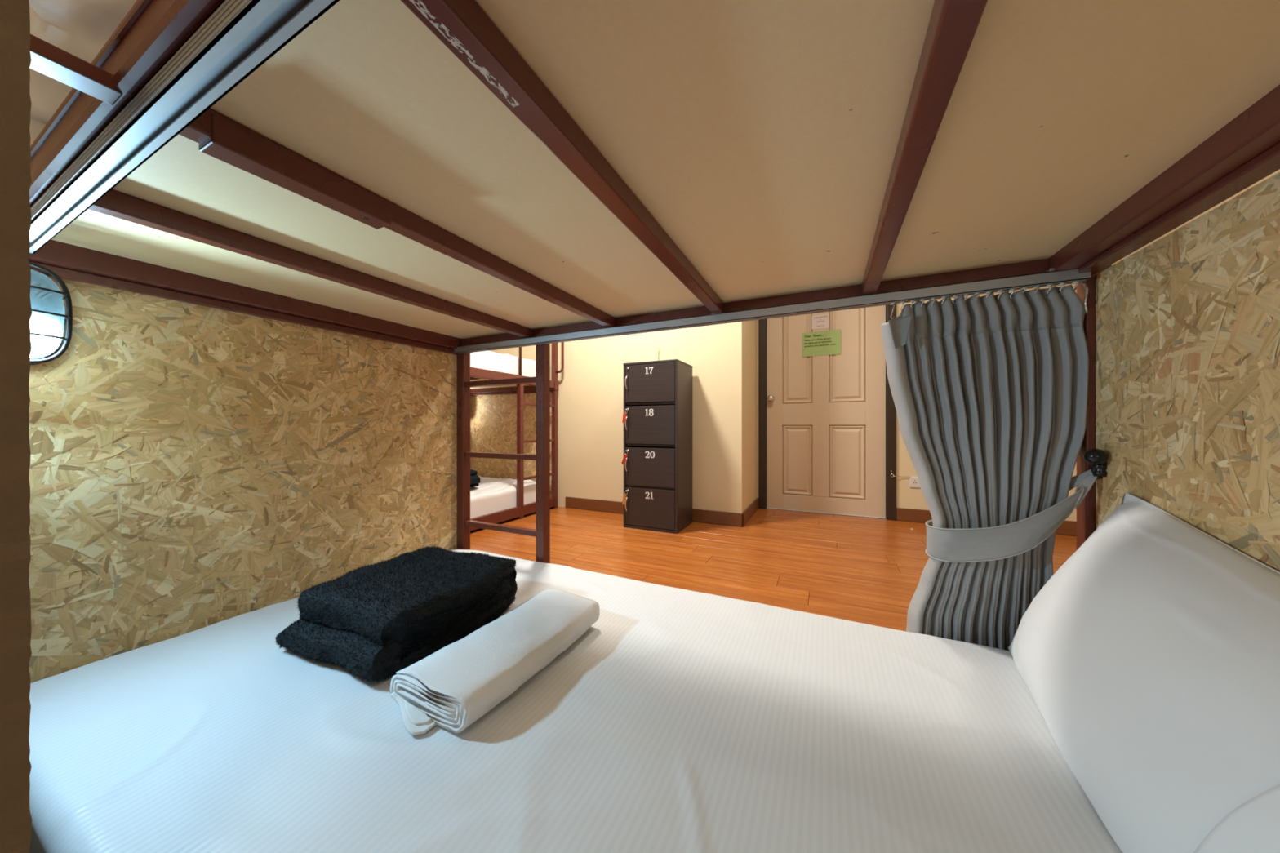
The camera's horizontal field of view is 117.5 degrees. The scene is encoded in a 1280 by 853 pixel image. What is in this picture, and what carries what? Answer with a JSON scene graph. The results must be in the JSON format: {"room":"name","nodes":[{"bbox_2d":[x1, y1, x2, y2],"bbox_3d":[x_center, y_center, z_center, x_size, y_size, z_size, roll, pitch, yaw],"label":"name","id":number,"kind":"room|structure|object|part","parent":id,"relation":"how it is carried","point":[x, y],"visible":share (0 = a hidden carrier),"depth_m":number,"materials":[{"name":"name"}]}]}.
{"room":"dormitory","nodes":[
{"label":"dormitory","id":0,"kind":"room"},
{"bbox_2d":[488,321,744,513],"bbox_3d":[-0.527,-0.556,3.564,2.900,2.600,0.120,0,0,25],"label":"wall","id":1,"kind":"structure","parent":0,"point":[590,392],"depth_m":3.24,"materials":[{"name":"beige paint"}]},
{"bbox_2d":[565,496,742,527],"bbox_3d":[0.042,0.694,3.218,1.604,0.100,0.014,0,0,25],"label":"baseboard","id":2,"kind":"structure","parent":1,"relation":"attached to","point":[735,519],"depth_m":3.04,"materials":[{"name":"brown wood"}]},
{"bbox_2d":[744,320,757,510],"bbox_3d":[0.911,-0.556,3.349,0.120,2.600,0.730,0,0,25],"label":"wall","id":3,"kind":"structure","parent":0,"point":[750,326],"depth_m":3.23,"materials":[{"name":"beige paint"}]},
{"bbox_2d":[742,497,758,527],"bbox_3d":[0.912,0.694,3.197,0.014,0.100,0.724,0,0,25],"label":"baseboard","id":4,"kind":"structure","parent":3,"relation":"attached to","point":[753,508],"depth_m":3.11,"materials":[{"name":"brown wood"}]},
{"bbox_2d":[766,305,885,518],"bbox_3d":[1.558,-0.268,3.313,0.920,2.016,0.102,0,0,25],"label":"door","id":5,"kind":"structure","parent":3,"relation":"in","point":[826,414],"depth_m":3.30,"materials":[{"name":"beige paint"}]},
{"bbox_3d":[1.170,-0.251,3.476,0.059,0.059,0.062,0,0,25],"label":"knob","id":6,"kind":"part","parent":5,"relation":"part of","materials":[{"name":"silver metal"}]},
{"bbox_3d":[1.385,-0.668,3.420,0.245,0.935,0.016,0,0,25],"label":"raised panel","id":7,"kind":"part","parent":5,"relation":"part of","materials":[{"name":"beige paint"}]},
{"bbox_3d":[1.385,0.296,3.420,0.245,0.615,0.016,0,0,25],"label":"raised panel","id":8,"kind":"part","parent":5,"relation":"part of","materials":[{"name":"beige paint"}]},
{"bbox_2d":[811,314,828,329],"bbox_3d":[1.545,-0.897,3.328,0.133,0.118,0.002,0,0,25],"label":"paper notice","id":9,"kind":"object","parent":5,"relation":"attached to","point":[818,322],"visible":1,"depth_m":3.33,"materials":[{"name":"grey paper"}]},
{"bbox_2d":[802,328,840,356],"bbox_3d":[1.550,-0.712,3.326,0.301,0.208,0.002,0,0,25],"label":"paper notice","id":10,"kind":"object","parent":5,"relation":"attached to","point":[824,342],"visible":1,"depth_m":3.33,"materials":[{"name":"green"}]},
{"bbox_3d":[1.565,-0.106,3.333,0.649,0.190,0.018,0,0,25],"label":"rail","id":11,"kind":"part","parent":5,"relation":"part of","materials":[{"name":"beige paint"}]},
{"bbox_3d":[1.565,0.668,3.333,0.649,0.128,0.018,0,0,25],"label":"rail","id":12,"kind":"part","parent":5,"relation":"part of","materials":[{"name":"beige paint"}]},
{"bbox_3d":[1.734,-0.668,3.253,0.270,0.935,0.016,0,0,25],"label":"raised panel","id":13,"kind":"part","parent":5,"relation":"part of","materials":[{"name":"beige paint"}]},
{"bbox_3d":[1.734,0.296,3.253,0.270,0.615,0.016,0,0,25],"label":"raised panel","id":14,"kind":"part","parent":5,"relation":"part of","materials":[{"name":"beige paint"}]},
{"bbox_2d":[758,303,896,520],"bbox_3d":[1.574,-0.286,3.347,1.050,2.060,0.122,0,0,25],"label":"door frame","id":15,"kind":"structure","parent":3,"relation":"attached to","point":[891,411],"depth_m":3.13,"materials":[{"name":"brown wood"}]},
{"bbox_2d":[470,506,1076,631],"bbox_3d":[-0.191,0.774,1.537,7.495,0.060,4.910,0,0,25],"label":"floor","id":16,"kind":"structure","parent":0,"point":[864,570],"depth_m":2.23,"materials":[{"name":"brown wood"}]},
{"bbox_2d":[0,0,31,852],"bbox_3d":[-0.864,0.199,0.480,0.867,1.086,0.016,0,0,25],"label":"board","id":17,"kind":"object","parent":16,"relation":"on","point":[15,310],"visible":1,"depth_m":0.29,"materials":[{"name":"brown wood"}]},
{"bbox_2d":[470,342,564,531],"bbox_3d":[-1.780,-0.181,2.926,1.395,1.850,2.101,0,0,28],"label":"bunk bed","id":18,"kind":"object","parent":16,"relation":"on","point":[503,418],"visible":0.28,"depth_m":3.71,"materials":[{"name":"brown metal"}]},
{"bbox_3d":[-1.681,-0.391,2.904,1.038,0.012,1.901,0,0,25],"label":"board","id":19,"kind":"part","parent":18,"relation":"part of","materials":[{"name":"beige wood"}]},
{"bbox_2d":[470,475,536,518],"bbox_3d":[-1.690,0.566,2.873,1.015,0.169,1.930,0,0,25],"label":"mattress","id":20,"kind":"object","parent":18,"relation":"on","point":[492,495],"visible":0.24,"depth_m":3.06,"materials":[{"name":"white fabric"}]},
{"bbox_2d":[470,469,479,487],"bbox_3d":[-1.519,0.411,2.998,0.465,0.150,0.422,0,0,25],"label":"folded blanket","id":21,"kind":"object","parent":20,"relation":"on","point":[474,478],"visible":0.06,"depth_m":3.03,"materials":[{"name":"black fabric"}]},
{"bbox_2d":[470,351,536,377],"bbox_3d":[-1.693,-0.493,2.874,1.010,0.188,1.930,0,0,25],"label":"mattress","id":22,"kind":"object","parent":18,"relation":"on","point":[486,360],"visible":0.1,"depth_m":3.01,"materials":[{"name":"white fabric"}]},
{"bbox_3d":[-1.284,-0.371,3.787,1.081,0.067,0.034,0,0,25],"label":"rail","id":23,"kind":"part","parent":18,"relation":"part of","materials":[{"name":"brown metal"}]},
{"bbox_3d":[-1.280,-0.327,3.795,1.081,0.022,0.016,0,0,25],"label":"rail","id":24,"kind":"part","parent":18,"relation":"part of","materials":[{"name":"brown metal"}]},
{"bbox_3d":[-1.213,0.684,2.636,0.035,0.080,1.973,0,0,25],"label":"rail","id":25,"kind":"part","parent":18,"relation":"part of","materials":[{"name":"brown metal"}]},
{"bbox_3d":[-1.210,-0.380,2.641,0.038,0.065,1.983,0,0,25],"label":"rail","id":26,"kind":"part","parent":18,"relation":"part of","materials":[{"name":"brown metal"}]},
{"bbox_3d":[-1.299,-0.600,2.453,0.022,0.375,1.553,0,0,25],"label":"guard rail","id":27,"kind":"part","parent":18,"relation":"part of","materials":[{"name":"metal"}]},
{"bbox_3d":[-0.778,-0.181,3.546,0.040,1.850,0.042,0,0,25],"label":"post","id":28,"kind":"part","parent":18,"relation":"part of","materials":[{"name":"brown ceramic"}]},
{"bbox_3d":[-0.724,-0.741,3.520,0.078,0.511,0.022,0,0,25],"label":"grab handle","id":29,"kind":"part","parent":18,"relation":"part of","materials":[{"name":"brown metal"}]},
{"bbox_2d":[28,0,1279,683],"bbox_3d":[-0.168,-0.181,0.732,2.101,1.850,1.395,0,0,28],"label":"bunk bed","id":30,"kind":"object","parent":16,"relation":"on","point":[258,397],"visible":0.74,"depth_m":0.65,"materials":[{"name":"brown wood"}]},
{"bbox_2d":[28,262,72,365],"bbox_3d":[-1.212,-0.222,0.753,0.109,0.199,0.123,0,0,25],"label":"lamp","id":31,"kind":"object","parent":30,"relation":"attached to","point":[46,322],"visible":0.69,"depth_m":0.80,"materials":[{"name":"black metal"}]},
{"bbox_3d":[-1.215,-0.192,0.754,0.048,0.070,0.048,0,0,25],"label":"bulb","id":32,"kind":"part","parent":31,"relation":"part of","materials":[{"name":"white glass"}]},
{"bbox_2d":[29,0,137,146],"bbox_3d":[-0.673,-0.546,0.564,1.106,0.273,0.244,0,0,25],"label":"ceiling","id":33,"kind":"structure","parent":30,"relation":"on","point":[81,28],"depth_m":0.46,"materials":[{"name":"beige paint"}]},
{"bbox_3d":[-0.342,-0.378,0.327,1.973,0.055,0.041,0,0,25],"label":"rail","id":34,"kind":"part","parent":30,"relation":"part of","materials":[{"name":"metal"}]},
{"bbox_2d":[29,0,339,253],"bbox_3d":[-0.307,-0.333,0.315,1.825,0.026,0.028,0,0,25],"label":"track","id":35,"kind":"object","parent":30,"relation":"attached to","point":[237,37],"visible":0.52,"depth_m":0.38,"materials":[{"name":"metal"}]},
{"bbox_3d":[-1.037,-0.327,1.232,0.016,0.022,1.081,0,0,25],"label":"rail","id":36,"kind":"part","parent":30,"relation":"part of","materials":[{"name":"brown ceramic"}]},
{"bbox_3d":[-1.029,-0.371,1.228,0.034,0.067,1.081,0,0,25],"label":"rail","id":37,"kind":"part","parent":30,"relation":"part of","materials":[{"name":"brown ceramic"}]},
{"bbox_3d":[-0.487,-0.361,0.573,0.039,0.036,0.215,0,0,25],"label":"splice plate","id":38,"kind":"part","parent":30,"relation":"part of","materials":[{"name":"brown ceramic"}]},
{"bbox_3d":[-0.787,-0.181,1.734,0.042,1.850,0.040,0,0,25],"label":"post","id":39,"kind":"part","parent":30,"relation":"part of","materials":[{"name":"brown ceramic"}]},
{"bbox_2d":[29,548,1122,852],"bbox_3d":[-0.141,0.582,0.801,2.004,0.137,1.082,0,0,25],"label":"mattress","id":40,"kind":"object","parent":30,"relation":"on","point":[680,721],"visible":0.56,"depth_m":0.62,"materials":[{"name":"white fabric"}]},
{"bbox_2d":[274,545,517,684],"bbox_3d":[-0.589,0.446,1.023,0.422,0.150,0.465,0,0,25],"label":"folded towel","id":41,"kind":"object","parent":40,"relation":"on","point":[375,621],"visible":1,"depth_m":0.88,"materials":[{"name":"black fabric"}]},
{"bbox_2d":[390,588,599,735],"bbox_3d":[-0.288,0.480,0.851,0.222,0.068,0.457,0,0,25],"label":"folded towel","id":42,"kind":"object","parent":40,"relation":"on","point":[452,687],"visible":1,"depth_m":0.75,"materials":[{"name":"white fabric"}]},
{"bbox_2d":[1008,492,1279,852],"bbox_3d":[0.728,0.325,0.532,0.212,0.390,0.798,0,0,25],"label":"pillow","id":43,"kind":"object","parent":40,"relation":"on","point":[1149,658],"visible":1,"depth_m":0.49,"materials":[{"name":"white fabric"}]},
{"bbox_3d":[-0.145,-0.391,0.831,1.901,0.012,1.038,0,0,25],"label":"board","id":44,"kind":"part","parent":30,"relation":"part of","materials":[{"name":"beige wood"}]},
{"bbox_3d":[0.117,-0.380,1.302,1.983,0.065,0.038,0,0,25],"label":"rail","id":45,"kind":"part","parent":30,"relation":"part of","materials":[{"name":"metal"}]},
{"bbox_2d":[453,267,1090,354],"bbox_3d":[0.070,-0.346,1.287,2.018,0.052,0.028,0,0,25],"label":"track","id":46,"kind":"object","parent":30,"relation":"attached to","point":[1050,276],"visible":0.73,"depth_m":1.08,"materials":[{"name":"metal"}]},
{"bbox_2d":[881,280,1088,651],"bbox_3d":[0.830,0.179,0.960,0.397,1.010,0.105,0,0,25],"label":"curtain","id":47,"kind":"object","parent":30,"relation":"on","point":[989,391],"visible":0.8,"depth_m":0.94,"materials":[{"name":"grey fabric"}]},
{"bbox_3d":[1.019,-0.181,0.872,0.042,1.850,0.040,0,0,25],"label":"post","id":48,"kind":"part","parent":30,"relation":"part of","materials":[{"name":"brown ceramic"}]},
{"bbox_2d":[1083,448,1108,479],"bbox_3d":[0.985,0.080,0.830,0.073,0.067,0.034,0,0,-19],"label":"hook","id":49,"kind":"object","parent":30,"relation":"attached to","point":[1098,458],"visible":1,"depth_m":0.82,"materials":[{"name":"black metal"}]},
{"bbox_2d":[924,469,1097,562],"bbox_3d":[0.862,0.211,0.917,0.302,0.238,0.106,0,0,35],"label":"tieback","id":50,"kind":"object","parent":49,"relation":"hanging from","point":[1021,536],"visible":0.97,"depth_m":0.88,"materials":[{"name":"grey fabric"}]},
{"bbox_3d":[0.996,0.086,0.842,0.044,0.055,0.017,0,0,-24],"label":"hook arm","id":51,"kind":"part","parent":49,"relation":"part of","materials":[{"name":"black metal"}]},
{"bbox_3d":[0.730,-0.375,0.413,0.037,0.060,1.038,0,0,25],"label":"rail","id":52,"kind":"part","parent":30,"relation":"part of","materials":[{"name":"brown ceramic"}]},
{"bbox_3d":[0.762,-0.369,0.398,0.036,0.071,1.038,0,0,25],"label":"rail","id":53,"kind":"part","parent":30,"relation":"part of","materials":[{"name":"brown metal"}]},
{"bbox_2d":[622,359,692,533],"bbox_3d":[0.134,0.139,2.918,0.422,1.209,0.377,0,0,25],"label":"locker","id":54,"kind":"object","parent":16,"relation":"on","point":[658,394],"visible":0.99,"depth_m":2.78,"materials":[{"name":"laminate"}]},
{"bbox_2d":[621,449,627,464],"bbox_3d":[-0.108,0.225,2.825,0.050,0.104,0.027,0,0,-20],"label":"key","id":55,"kind":"object","parent":54,"relation":"in","point":[624,455],"visible":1,"depth_m":2.82,"materials":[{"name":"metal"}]},
{"bbox_2d":[622,408,627,422],"bbox_3d":[-0.108,-0.077,2.831,0.041,0.104,0.027,0,0,2],"label":"key","id":56,"kind":"object","parent":54,"relation":"in","point":[624,414],"visible":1,"depth_m":2.82,"materials":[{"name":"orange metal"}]},
{"bbox_2d":[622,489,627,504],"bbox_3d":[-0.108,0.517,2.831,0.041,0.104,0.027,0,0,2],"label":"key","id":57,"kind":"object","parent":54,"relation":"in","point":[624,495],"visible":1,"depth_m":2.82,"materials":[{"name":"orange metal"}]},
{"bbox_3d":[-0.042,0.146,3.020,0.015,1.194,0.345,0,0,25],"label":"panel","id":58,"kind":"part","parent":54,"relation":"part of","materials":[{"name":"laminate"}]},
{"bbox_3d":[0.071,0.583,2.785,0.384,0.274,0.016,0,0,25],"label":"locker door","id":59,"kind":"part","parent":54,"relation":"part of","materials":[{"name":"laminate"}]},
{"bbox_3d":[0.071,0.291,2.785,0.384,0.274,0.016,0,0,25],"label":"locker door","id":60,"kind":"part","parent":54,"relation":"part of","materials":[{"name":"laminate"}]},
{"bbox_3d":[0.071,-0.011,2.785,0.384,0.274,0.016,0,0,25],"label":"locker door","id":61,"kind":"part","parent":54,"relation":"part of","materials":[{"name":"laminate"}]},
{"bbox_3d":[0.071,-0.311,2.785,0.384,0.273,0.016,0,0,25],"label":"locker door","id":62,"kind":"part","parent":54,"relation":"part of","materials":[{"name":"laminate"}]},
{"bbox_3d":[0.141,0.734,2.932,0.390,0.019,0.345,0,0,25],"label":"panel","id":63,"kind":"part","parent":54,"relation":"part of","materials":[{"name":"laminate"}]},
{"bbox_2d":[626,401,675,406],"bbox_3d":[0.144,-0.165,2.938,0.389,0.014,0.317,0,0,25],"label":"shelf","id":64,"kind":"object","parent":54,"relation":"attached to","point":[628,403],"depth_m":2.81,"materials":[{"name":"laminate"}]},
{"bbox_2d":[626,444,675,447],"bbox_3d":[0.144,0.136,2.938,0.389,0.014,0.317,0,0,25],"label":"shelf","id":65,"kind":"object","parent":54,"relation":"attached to","point":[627,445],"depth_m":2.82,"materials":[{"name":"laminate"}]},
{"bbox_2d":[626,484,675,489],"bbox_3d":[0.144,0.438,2.938,0.389,0.014,0.317,0,0,25],"label":"shelf","id":66,"kind":"object","parent":54,"relation":"attached to","point":[628,486],"depth_m":2.78,"materials":[{"name":"laminate"}]},
{"bbox_3d":[0.141,-0.459,2.932,0.422,0.015,0.346,0,0,25],"label":"panel","id":67,"kind":"part","parent":54,"relation":"part of","materials":[{"name":"grey"}]},
{"bbox_3d":[0.214,0.137,3.085,0.390,1.175,0.006,0,0,25],"label":"panel","id":68,"kind":"part","parent":54,"relation":"part of","materials":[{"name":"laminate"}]},
{"bbox_3d":[0.324,0.146,2.845,0.015,1.194,0.345,0,0,25],"label":"panel","id":69,"kind":"part","parent":54,"relation":"part of","materials":[{"name":"laminate"}]},
{"bbox_2d":[757,259,1120,521],"bbox_3d":[2.139,-0.556,3.102,2.310,2.600,0.120,0,0,25],"label":"wall","id":70,"kind":"structure","parent":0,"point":[907,497],"depth_m":3.06,"materials":[{"name":"beige paint"}]},
{"bbox_2d":[909,476,919,488],"bbox_3d":[2.164,0.434,3.016,0.120,0.084,0.010,0,0,25],"label":"wall outlet","id":71,"kind":"object","parent":70,"relation":"attached to","point":[913,481],"visible":0.49,"depth_m":3.02,"materials":[{"name":"white plastic"}]},
{"bbox_2d":[896,507,1076,536],"bbox_3d":[2.590,0.694,2.811,1.242,0.100,0.014,0,0,25],"label":"baseboard","id":72,"kind":"structure","parent":70,"relation":"attached to","point":[1067,527],"depth_m":3.00,"materials":[{"name":"brown wood"}]},
{"bbox_2d":[1120,169,1279,260],"bbox_3d":[2.221,-0.556,0.453,0.120,2.600,4.830,0,0,25],"label":"wall","id":73,"kind":"structure","parent":0,"point":[1278,171],"depth_m":1.96,"materials":[{"name":"beige paint"}]}
]}

